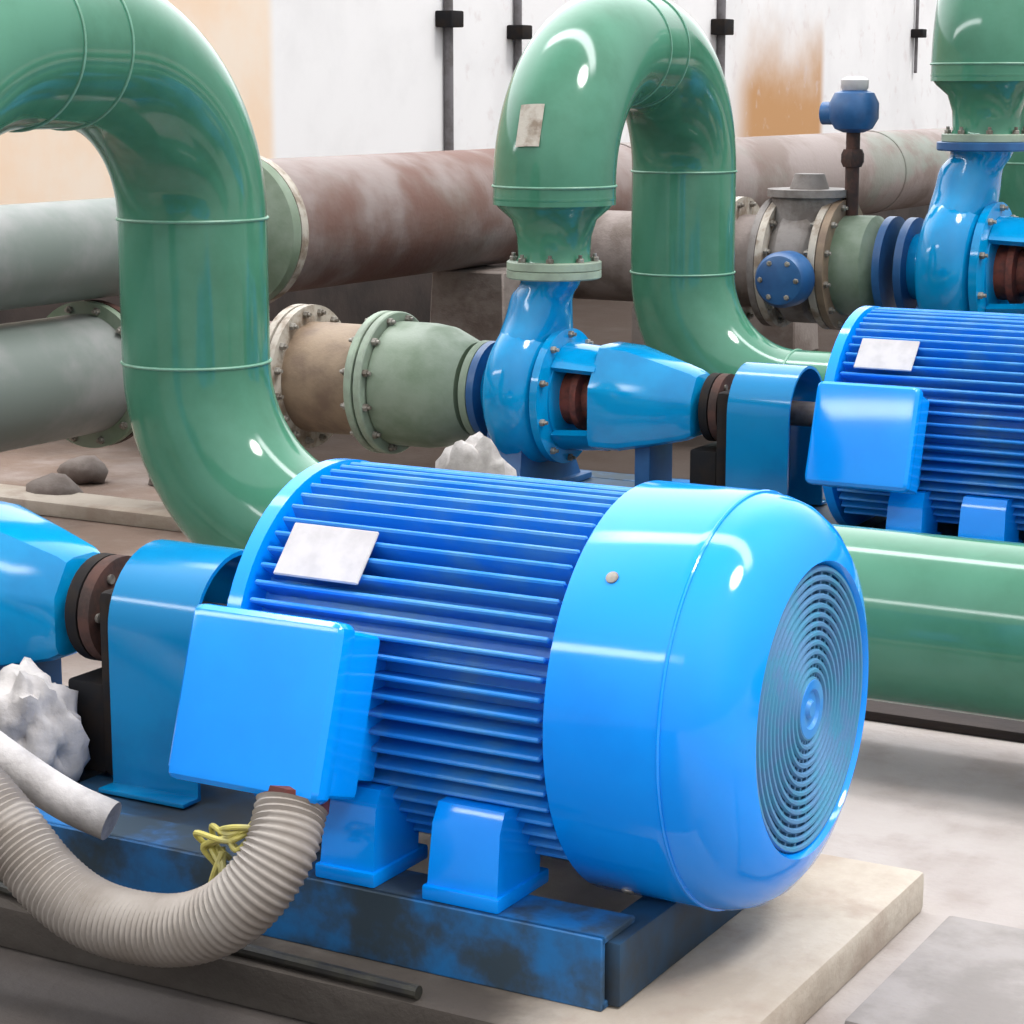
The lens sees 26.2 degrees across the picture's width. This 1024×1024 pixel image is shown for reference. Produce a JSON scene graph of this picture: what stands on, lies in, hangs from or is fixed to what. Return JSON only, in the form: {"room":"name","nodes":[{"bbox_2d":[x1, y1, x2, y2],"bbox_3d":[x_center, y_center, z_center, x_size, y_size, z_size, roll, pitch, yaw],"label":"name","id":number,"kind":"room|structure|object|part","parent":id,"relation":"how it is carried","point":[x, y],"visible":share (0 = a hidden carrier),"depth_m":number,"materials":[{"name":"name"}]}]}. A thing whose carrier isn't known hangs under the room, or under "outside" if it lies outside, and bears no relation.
{"room":"mechanical room","nodes":[
{"label":"mechanical room","id":0,"kind":"room"},
{"bbox_2d":[0,0,951,204],"bbox_3d":[0.556,-2.820,15.608,0.200,2.500,24.000,6,12,29],"label":"wall","id":1,"kind":"structure","parent":0,"point":[312,78],"depth_m":13.45,"materials":[{"name":"white paint"}]},
{"bbox_2d":[435,0,463,150],"bbox_3d":[-0.385,-2.773,13.586,0.122,1.690,0.150,6,12,29],"label":"conduit","id":2,"kind":"object","parent":1,"relation":"attached to","point":[448,18],"visible":0.89,"depth_m":13.61,"materials":[{"name":"metal"}]},
{"bbox_2d":[0,205,928,323],"bbox_3d":[0.669,-1.934,15.713,0.060,0.720,24.000,6,12,29],"label":"trim","id":3,"kind":"structure","parent":1,"relation":"attached to","point":[352,303],"depth_m":12.99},
{"bbox_2d":[507,0,531,69],"bbox_3d":[0.050,-3.213,14.285,0.120,1.090,0.135,6,12,29],"label":"conduit","id":4,"kind":"object","parent":1,"relation":"attached to","point":[517,31],"visible":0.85,"depth_m":14.30,"materials":[{"name":"metal"}]},
{"bbox_2d":[711,0,733,76],"bbox_3d":[1.626,-3.761,17.036,0.127,1.050,0.180,6,12,29],"label":"conduit","id":5,"kind":"object","parent":1,"relation":"attached to","point":[721,26],"visible":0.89,"depth_m":17.04,"materials":[{"name":"metal"}]},
{"bbox_2d":[911,0,926,72],"bbox_3d":[3.871,-4.608,20.922,0.120,0.850,0.120,6,12,29],"label":"conduit","id":6,"kind":"object","parent":1,"relation":"attached to","point":[916,33],"visible":1,"depth_m":20.93,"materials":[{"name":"metal"}]},
{"bbox_2d":[0,298,1023,1023],"bbox_3d":[5.705,-0.348,9.622,16.000,0.100,30.000,6,12,29],"label":"floor","id":7,"kind":"structure","parent":0,"point":[947,807],"depth_m":4.37,"materials":[{"name":"concrete"}]},
{"bbox_2d":[26,473,82,494],"bbox_3d":[-1.601,-0.080,7.664,0.235,0.114,0.160,6,12,29],"label":"stone","id":8,"kind":"object","parent":7,"relation":"on","point":[52,483],"visible":0.57,"depth_m":7.62,"materials":[{"name":"stone"}]},
{"bbox_2d":[57,455,108,483],"bbox_3d":[-1.586,-0.159,8.111,0.203,0.101,0.142,6,12,29],"label":"stone","id":9,"kind":"object","parent":7,"relation":"on","point":[85,469],"visible":0.9,"depth_m":8.06,"materials":[{"name":"stone"}]},
{"bbox_2d":[0,484,181,531],"bbox_3d":[-1.380,-0.010,7.463,1.900,0.050,0.200,6,12,29],"label":"concrete beam","id":10,"kind":"structure","parent":7,"relation":"on","point":[80,506],"depth_m":7.41,"materials":[{"name":"beige concrete"}]},
{"bbox_2d":[0,832,923,1023],"bbox_3d":[-0.799,0.605,4.192,2.980,0.075,0.930,6,12,29],"label":"concrete plinth","id":11,"kind":"object","parent":7,"relation":"on","point":[780,960],"visible":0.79,"depth_m":3.47,"materials":[{"name":"beige concrete"}]},
{"bbox_2d":[0,880,422,999],"bbox_3d":[-0.696,0.659,3.643,1.301,0.022,0.042,7,13,32],"label":"cable","id":12,"kind":"object","parent":11,"relation":"on","point":[373,981],"visible":0.38,"depth_m":3.38,"materials":[{"name":"black rubber"}]},
{"bbox_2d":[35,686,742,1011],"bbox_3d":[-0.610,0.533,4.063,2.140,0.115,0.702,6,12,29],"label":"base frame","id":13,"kind":"object","parent":11,"relation":"on","point":[582,956],"visible":0.34,"depth_m":3.42,"materials":[{"name":"blue paint"}]},
{"bbox_2d":[0,657,89,781],"bbox_3d":[-0.868,0.377,3.982,0.181,0.219,0.189,-8,13,-35],"label":"crumpled cloth","id":14,"kind":"object","parent":13,"relation":"on","point":[39,714],"visible":0.65,"depth_m":3.93,"materials":[{"name":"white fabric"}]},
{"bbox_2d":[0,501,99,684],"bbox_3d":[-1.076,0.099,4.239,0.802,0.671,0.476,6,12,29],"label":"pump","id":15,"kind":"object","parent":13,"relation":"on","point":[40,559],"visible":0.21,"depth_m":4.05,"materials":[{"name":"blue paint"}]},
{"bbox_2d":[65,553,130,660],"bbox_3d":[-0.739,0.177,4.070,0.097,0.200,0.200,6,12,29],"label":"coupling","id":16,"kind":"object","parent":15,"relation":"attached to","point":[99,573],"visible":0.48,"depth_m":4.00,"materials":[{"name":"metal"}]},
{"bbox_2d":[0,0,1023,721],"bbox_3d":[1.161,-0.191,3.669,5.589,1.582,1.677,6,12,29],"label":"pipe","id":17,"kind":"object","parent":15,"relation":"attached to","point":[171,129],"visible":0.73,"depth_m":5.15,"materials":[{"name":"green metal"}]},
{"bbox_3d":[-1.150,0.427,4.353,0.900,0.012,0.480,6,12,29],"label":"deck plate","id":18,"kind":"part","parent":13,"relation":"part of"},
{"bbox_2d":[68,539,243,808],"bbox_3d":[-0.624,0.263,4.020,0.322,0.426,0.360,6,12,29],"label":"guard","id":19,"kind":"object","parent":13,"relation":"on","point":[127,707],"visible":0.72,"depth_m":3.89,"materials":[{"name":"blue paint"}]},
{"bbox_3d":[-0.672,0.295,4.054,0.044,0.348,0.220,6,12,29],"label":"plate","id":20,"kind":"part","parent":19,"relation":"part of","materials":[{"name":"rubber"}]},
{"bbox_3d":[-0.531,0.492,4.011,0.420,0.012,0.480,6,12,29],"label":"deck plate","id":21,"kind":"part","parent":13,"relation":"part of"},
{"bbox_2d":[168,458,868,913],"bbox_3d":[-0.151,0.258,3.648,1.328,0.664,0.856,6,12,29],"label":"motor","id":22,"kind":"object","parent":13,"relation":"on","point":[658,689],"visible":0.99,"depth_m":3.36,"materials":[{"name":"blue paint"}]},
{"bbox_2d":[0,766,329,967],"bbox_3d":[-0.685,0.479,3.473,0.891,0.387,0.220,6,12,29],"label":"flexible hose","id":23,"kind":"object","parent":22,"relation":"attached to","point":[212,921],"visible":1,"depth_m":3.30,"materials":[{"name":"beige plastic"}]},
{"bbox_2d":[0,731,121,839],"bbox_3d":[-0.903,0.378,3.731,0.567,0.288,0.092,6,12,29],"label":"tube","id":24,"kind":"object","parent":23,"relation":"attached to","point":[93,813],"visible":0.9,"depth_m":3.63,"materials":[{"name":"white plastic"}]},
{"bbox_2d":[193,821,250,881],"bbox_3d":[-0.424,0.518,3.332,0.114,0.125,0.058,6,12,29],"label":"cord","id":25,"kind":"object","parent":23,"relation":"attached to","point":[218,855],"visible":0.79,"depth_m":3.32,"materials":[{"name":"yellow fabric"}]},
{"bbox_3d":[-0.384,0.291,3.360,0.284,0.269,0.124,6,12,29],"label":"box lid","id":26,"kind":"part","parent":22,"relation":"part of","materials":[{"name":"blue paint"}]},
{"bbox_3d":[-0.046,0.227,3.681,0.565,0.580,0.629,6,12,29],"label":"stator frame","id":27,"kind":"part","parent":22,"relation":"part of","materials":[{"name":"blue paint"}]},
{"bbox_2d":[756,565,862,852],"bbox_3d":[0.452,0.304,3.410,0.026,0.448,0.448,6,12,29],"label":"fan grille","id":28,"kind":"object","parent":22,"relation":"attached to","point":[809,622],"depth_m":3.39,"materials":[{"name":"blue metal"}]},
{"bbox_2d":[430,265,519,340],"bbox_3d":[-0.111,-0.673,9.214,0.399,0.693,0.359,6,12,29],"label":"concrete pier","id":29,"kind":"object","parent":7,"relation":"on","point":[473,300],"visible":0.14,"depth_m":9.03,"materials":[{"name":"grey concrete"}]},
{"bbox_2d":[0,128,951,309],"bbox_3d":[1.621,-1.864,12.323,0.550,0.550,20.110,6,12,29],"label":"pipe","id":30,"kind":"object","parent":29,"relation":"on","point":[341,219],"visible":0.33,"depth_m":8.26,"materials":[{"name":"brown metal"}]},
{"bbox_2d":[435,431,516,475],"bbox_3d":[-0.109,-0.065,6.418,0.295,0.340,0.157,6,12,29],"label":"crumpled cloth","id":31,"kind":"object","parent":7,"relation":"on","point":[478,453],"visible":0.16,"depth_m":6.36,"materials":[{"name":"white fabric"}]},
{"bbox_2d":[632,306,644,344],"bbox_3d":[0.676,-0.612,9.300,0.220,0.540,0.340,6,12,29],"label":"concrete pier","id":32,"kind":"object","parent":7,"relation":"on","point":[637,338],"visible":0.08,"depth_m":9.16,"materials":[{"name":"grey concrete"}]},
{"bbox_2d":[573,196,771,325],"bbox_3d":[0.686,-1.063,9.208,0.922,0.524,0.524,6,12,29],"label":"pipe","id":33,"kind":"object","parent":32,"relation":"on","point":[611,235],"visible":0.2,"depth_m":9.13,"materials":[{"name":"metal"}]},
{"bbox_2d":[754,173,846,329],"bbox_3d":[1.167,-1.046,8.860,0.340,0.622,0.654,6,12,29],"label":"valve","id":34,"kind":"object","parent":33,"relation":"attached to","point":[789,229],"visible":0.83,"depth_m":8.73,"materials":[{"name":"metal"}]},
{"bbox_2d":[815,199,904,329],"bbox_3d":[1.422,-0.985,8.801,0.242,0.524,0.524,6,12,29],"label":"pipe","id":35,"kind":"object","parent":34,"relation":"attached to","point":[854,257],"visible":0.79,"depth_m":8.66,"materials":[{"name":"green metal"}]},
{"bbox_2d":[819,76,878,215],"bbox_3d":[1.342,-1.452,8.757,0.228,0.555,0.196,6,12,29],"label":"valve","id":36,"kind":"object","parent":35,"relation":"on","point":[853,110],"visible":1,"depth_m":8.68,"materials":[{"name":"blue paint"}]},
{"bbox_3d":[1.356,-1.360,8.767,0.097,0.370,0.097,6,12,29],"label":"stem","id":37,"kind":"part","parent":36,"relation":"part of","materials":[{"name":"brown metal"}]},
{"bbox_2d":[749,314,817,350],"bbox_3d":[1.447,-1.232,12.129,0.399,0.693,0.359,6,12,29],"label":"concrete pier","id":38,"kind":"object","parent":7,"relation":"on","point":[796,335],"visible":0.1,"depth_m":12.00,"materials":[{"name":"grey concrete"}]},
{"bbox_2d":[579,469,1023,542],"bbox_3d":[0.789,0.055,6.395,2.140,0.115,0.702,6,12,29],"label":"base frame","id":39,"kind":"object","parent":7,"relation":"on","point":[598,477],"visible":0.02,"depth_m":6.51,"materials":[{"name":"blue paint"}]},
{"bbox_2d":[465,269,709,485],"bbox_3d":[0.279,-0.384,6.594,0.802,0.671,0.476,6,12,29],"label":"pump","id":40,"kind":"object","parent":39,"relation":"on","point":[544,394],"visible":0.94,"depth_m":6.53,"materials":[{"name":"blue paint"}]},
{"bbox_2d":[270,304,488,453],"bbox_3d":[-0.726,-0.444,7.153,1.497,0.464,0.492,6,12,29],"label":"pipe","id":41,"kind":"object","parent":40,"relation":"attached to","point":[394,382],"visible":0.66,"depth_m":6.83,"materials":[{"name":"metal"}]},
{"bbox_2d":[491,0,831,380],"bbox_3d":[2.559,-0.669,6.000,5.589,1.582,1.677,6,12,29],"label":"pipe","id":42,"kind":"object","parent":40,"relation":"attached to","point":[592,67],"visible":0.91,"depth_m":7.01,"materials":[{"name":"green metal"}]},
{"bbox_2d":[698,373,734,440],"bbox_3d":[0.611,-0.305,6.428,0.097,0.200,0.200,6,12,29],"label":"coupling","id":43,"kind":"object","parent":40,"relation":"attached to","point":[715,383],"visible":0.57,"depth_m":6.36,"materials":[{"name":"metal"}]},
{"bbox_3d":[0.249,-0.051,6.685,0.900,0.012,0.480,6,12,29],"label":"deck plate","id":44,"kind":"part","parent":39,"relation":"part of","materials":[{"name":"blue metal"}]},
{"bbox_2d":[690,362,826,504],"bbox_3d":[0.705,-0.222,6.390,0.322,0.426,0.360,6,12,29],"label":"guard","id":45,"kind":"object","parent":39,"relation":"on","point":[756,446],"visible":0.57,"depth_m":6.27,"materials":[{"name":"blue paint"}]},
{"bbox_3d":[0.656,-0.191,6.424,0.044,0.348,0.220,6,12,29],"label":"plate","id":46,"kind":"part","parent":45,"relation":"part of","materials":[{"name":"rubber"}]},
{"bbox_3d":[0.867,0.014,6.342,0.420,0.012,0.480,6,12,29],"label":"deck plate","id":47,"kind":"part","parent":39,"relation":"part of","materials":[{"name":"blue metal"}]},
{"bbox_2d":[790,306,1023,542],"bbox_3d":[1.151,-0.230,6.033,1.328,0.664,0.856,6,12,29],"label":"motor","id":48,"kind":"object","parent":39,"relation":"on","point":[916,417],"visible":0.93,"depth_m":5.79,"materials":[{"name":"blue paint"}]},
{"bbox_3d":[0.918,-0.197,5.745,0.284,0.269,0.124,6,12,29],"label":"box lid","id":49,"kind":"part","parent":48,"relation":"part of","materials":[{"name":"blue paint"}]},
{"bbox_2d":[845,916,1023,1023],"bbox_3d":[1.018,0.788,3.342,0.900,0.034,0.500,6,12,29],"label":"concrete slab","id":50,"kind":"object","parent":7,"relation":"on","point":[967,971],"visible":1,"depth_m":3.48,"materials":[{"name":"grey concrete"}]},
{"bbox_2d":[865,700,1023,742],"bbox_3d":[2.360,0.594,4.381,4.600,0.024,0.340,6,12,29],"label":"trim","id":51,"kind":"structure","parent":7,"relation":"on","point":[990,727],"depth_m":4.98,"materials":[{"name":"grey concrete"}]},
{"bbox_3d":[2.724,-0.406,8.165,3.200,0.143,0.740,6,12,29],"label":"base frame","id":52,"kind":"object","parent":7,"relation":"on","visible":0},
{"bbox_2d":[892,141,1023,313],"bbox_3d":[2.024,-0.977,8.445,1.043,0.872,0.619,6,12,29],"label":"pump","id":53,"kind":"object","parent":52,"relation":"on","point":[966,253],"visible":0.85,"depth_m":8.40,"materials":[{"name":"blue paint"}]},
{"bbox_2d":[930,0,1023,217],"bbox_3d":[4.697,-1.355,7.748,6.595,1.867,1.979,6,12,29],"label":"pipe","id":54,"kind":"object","parent":53,"relation":"attached to","point":[977,58],"visible":0.89,"depth_m":8.30,"materials":[{"name":"green metal"}]},
{"bbox_3d":[-2.186,0.165,5.832,0.399,0.321,0.359,6,12,29],"label":"concrete pier","id":55,"kind":"object","parent":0,"visible":0},
{"bbox_2d":[0,300,133,451],"bbox_3d":[-2.334,-0.129,5.508,0.480,0.480,3.996,6,12,29],"label":"pipe","id":56,"kind":"object","parent":55,"relation":"on","point":[61,373],"visible":0.75,"depth_m":6.85,"materials":[{"name":"grey metal"}]}
]}

